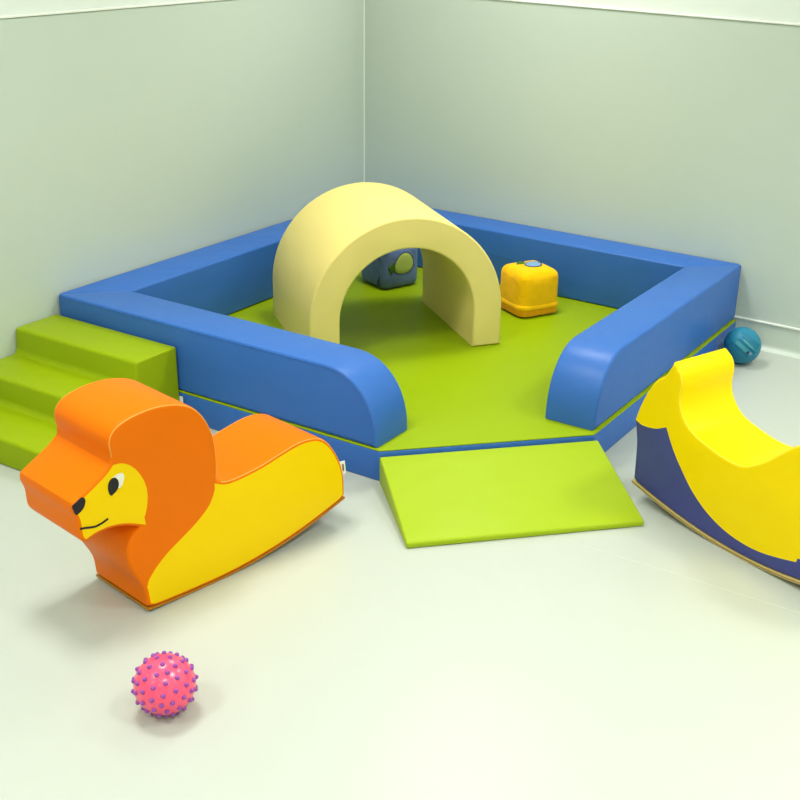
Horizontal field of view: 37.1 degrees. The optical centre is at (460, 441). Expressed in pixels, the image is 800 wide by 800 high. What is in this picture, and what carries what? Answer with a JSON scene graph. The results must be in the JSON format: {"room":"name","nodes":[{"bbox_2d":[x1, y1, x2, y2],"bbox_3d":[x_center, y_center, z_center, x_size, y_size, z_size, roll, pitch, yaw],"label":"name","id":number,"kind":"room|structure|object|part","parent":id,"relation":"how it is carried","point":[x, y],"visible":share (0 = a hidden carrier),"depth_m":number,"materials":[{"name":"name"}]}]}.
{"room":"indoor soft playroom","nodes":[
{"label":"indoor soft playroom","id":0,"kind":"room"},
{"bbox_2d":[0,0,224,18],"bbox_3d":[-2.551,-0.767,2.459,0.100,2.900,8.200,16,28,27],"label":"wall","id":1,"kind":"structure","parent":0,"point":[7,7],"depth_m":4.13,"materials":[{"name":"white paint"}]},
{"bbox_2d":[0,0,221,18],"bbox_3d":[-2.505,-0.743,2.440,0.009,0.008,8.000,16,28,27],"label":"trim","id":2,"kind":"structure","parent":1,"relation":"attached to","point":[193,1],"depth_m":4.28,"materials":[{"name":"white"}]},
{"bbox_2d":[0,0,363,358],"bbox_3d":[-2.529,-0.135,2.724,0.004,1.332,8.000,16,28,27],"label":"wall","id":3,"kind":"structure","parent":1,"relation":"attached to","point":[131,139],"depth_m":4.68,"materials":[{"name":"white paint"}]},
{"bbox_2d":[363,0,364,181],"bbox_3d":[-0.472,-1.577,5.829,0.006,1.202,0.006,16,28,27],"label":"trim","id":4,"kind":"structure","parent":1,"relation":"attached to","point":[363,0],"depth_m":5.73,"materials":[{"name":"white"}]},
{"bbox_2d":[0,351,799,799],"bbox_3d":[0.018,1.242,1.666,6.000,0.100,8.000,16,28,27],"label":"floor","id":5,"kind":"structure","parent":0,"point":[347,661],"depth_m":2.98,"materials":[{"name":"plastic"}]},
{"bbox_2d":[0,314,182,470],"bbox_3d":[-1.407,-0.172,4.133,0.614,0.285,0.603,16,28,27],"label":"steps","id":6,"kind":"structure","parent":5,"relation":"on","point":[55,356],"depth_m":4.13,"materials":[{"name":"green leather"}]},
{"bbox_2d":[131,651,198,717],"bbox_3d":[-0.689,0.563,2.770,0.153,0.150,0.155,-1,25,-6],"label":"ball","id":7,"kind":"object","parent":5,"relation":"on","point":[164,684],"visible":1,"depth_m":2.72,"materials":[{"name":"pink rubber"}]},
{"bbox_2d":[20,378,345,610],"bbox_3d":[-0.732,0.077,3.305,0.256,0.578,0.912,22,32,36],"label":"lion rocker","id":8,"kind":"object","parent":5,"relation":"on","point":[166,508],"visible":1,"depth_m":3.13,"materials":[{"name":"orange leather"}]},
{"bbox_3d":[-0.683,0.274,3.465,0.251,0.090,0.713,22,32,37],"label":"board","id":9,"kind":"part","parent":8,"relation":"part of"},
{"bbox_2d":[179,267,735,480],"bbox_3d":[-0.154,-0.378,4.878,1.980,0.113,1.988,16,28,27],"label":"play mat","id":10,"kind":"object","parent":5,"relation":"on","point":[458,395],"visible":0.42,"depth_m":4.49,"materials":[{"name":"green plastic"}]},
{"bbox_2d":[59,219,292,314],"bbox_3d":[-0.915,-0.760,5.209,0.190,0.246,1.970,16,28,27],"label":"barrier","id":11,"kind":"object","parent":10,"relation":"on","point":[227,277],"visible":0.3,"depth_m":4.91,"materials":[{"name":"blue leather"}]},
{"bbox_2d":[59,291,406,447],"bbox_3d":[-0.837,-0.296,4.220,1.433,0.246,0.190,16,28,27],"label":"barrier","id":12,"kind":"object","parent":10,"relation":"on","point":[343,391],"visible":0.76,"depth_m":4.04,"materials":[{"name":"blue leather"}]},
{"bbox_2d":[273,182,500,345],"bbox_3d":[-0.308,-0.713,4.807,0.786,0.542,0.607,-8,27,-20],"label":"arch","id":13,"kind":"object","parent":10,"relation":"on","point":[344,229],"visible":0.97,"depth_m":4.62,"materials":[{"name":"yellow leather"}]},
{"bbox_2d":[362,248,416,288],"bbox_3d":[-0.326,-0.828,5.454,0.210,0.204,0.214,-17,31,-36],"label":"cube","id":14,"kind":"object","parent":10,"relation":"on","point":[397,268],"visible":0.69,"depth_m":5.38,"materials":[{"name":"blue fabric"}]},
{"bbox_2d":[500,260,557,316],"bbox_3d":[0.297,-0.671,5.162,0.213,0.206,0.213,-13,29,-29],"label":"cube","id":15,"kind":"object","parent":10,"relation":"on","point":[527,288],"visible":0.98,"depth_m":5.09,"materials":[{"name":"yellow fabric"}]},
{"bbox_2d":[417,208,738,308],"bbox_3d":[0.308,-0.855,5.510,1.954,0.246,0.190,16,28,27],"label":"barrier","id":16,"kind":"object","parent":10,"relation":"on","point":[608,273],"visible":0.44,"depth_m":5.29,"materials":[{"name":"blue leather"}]},
{"bbox_2d":[545,265,740,429],"bbox_3d":[0.747,-0.420,4.612,0.190,0.246,1.438,16,28,27],"label":"barrier","id":17,"kind":"object","parent":10,"relation":"on","point":[612,361],"visible":1,"depth_m":4.33,"materials":[{"name":"blue leather"}]},
{"bbox_2d":[210,428,799,612],"bbox_3d":[1.175,0.539,3.147,5.700,0.001,0.005,16,28,27],"label":"floor seam","id":18,"kind":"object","parent":5,"relation":"on","point":[210,428],"depth_m":3.46,"materials":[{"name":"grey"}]},
{"bbox_2d":[380,441,643,547],"bbox_3d":[0.153,0.155,3.779,0.753,0.095,0.440,-4,26,-14],"label":"ramp","id":19,"kind":"object","parent":5,"relation":"on","point":[445,498],"visible":1,"depth_m":3.75,"materials":[{"name":"green leather"}]},
{"bbox_2d":[632,348,799,584],"bbox_3d":[0.908,0.074,3.521,0.242,0.511,0.872,-16,31,-34],"label":"animal rocker","id":20,"kind":"object","parent":5,"relation":"on","point":[699,458],"visible":1,"depth_m":3.58,"materials":[{"name":"yellow leather"}]},
{"bbox_3d":[0.905,0.275,3.608,0.240,0.072,0.858,-16,31,-34],"label":"board","id":21,"kind":"part","parent":20,"relation":"part of","materials":[{"name":"brown wood"}]},
{"bbox_2d":[723,327,760,363],"bbox_3d":[1.182,-0.405,4.991,0.155,0.155,0.156,16,28,27],"label":"ball","id":22,"kind":"object","parent":5,"relation":"on","point":[743,344],"visible":0.92,"depth_m":4.93,"materials":[{"name":"blue"}]},
{"bbox_2d":[498,0,799,25],"bbox_3d":[2.187,-1.418,4.232,6.100,2.900,0.100,16,28,27],"label":"wall","id":23,"kind":"structure","parent":0,"point":[788,11],"depth_m":4.78,"materials":[{"name":"white paint"}]},
{"bbox_2d":[365,0,799,328],"bbox_3d":[2.095,-0.793,4.502,6.000,1.332,0.004,16,28,27],"label":"wall","id":24,"kind":"structure","parent":23,"relation":"attached to","point":[678,134],"depth_m":5.21,"materials":[{"name":"white paint"}]},
{"bbox_2d":[502,0,799,25],"bbox_3d":[2.116,-1.401,4.217,6.000,0.008,0.009,16,28,27],"label":"trim","id":25,"kind":"structure","parent":23,"relation":"attached to","point":[526,1],"depth_m":4.90,"materials":[{"name":"white"}]},
{"bbox_2d":[733,316,799,359],"bbox_3d":[2.066,-0.241,4.743,6.000,0.126,0.030,16,28,27],"label":"baseboard","id":26,"kind":"structure","parent":23,"relation":"attached to","point":[776,339],"depth_m":5.13,"materials":[{"name":"plastic"}]}
]}

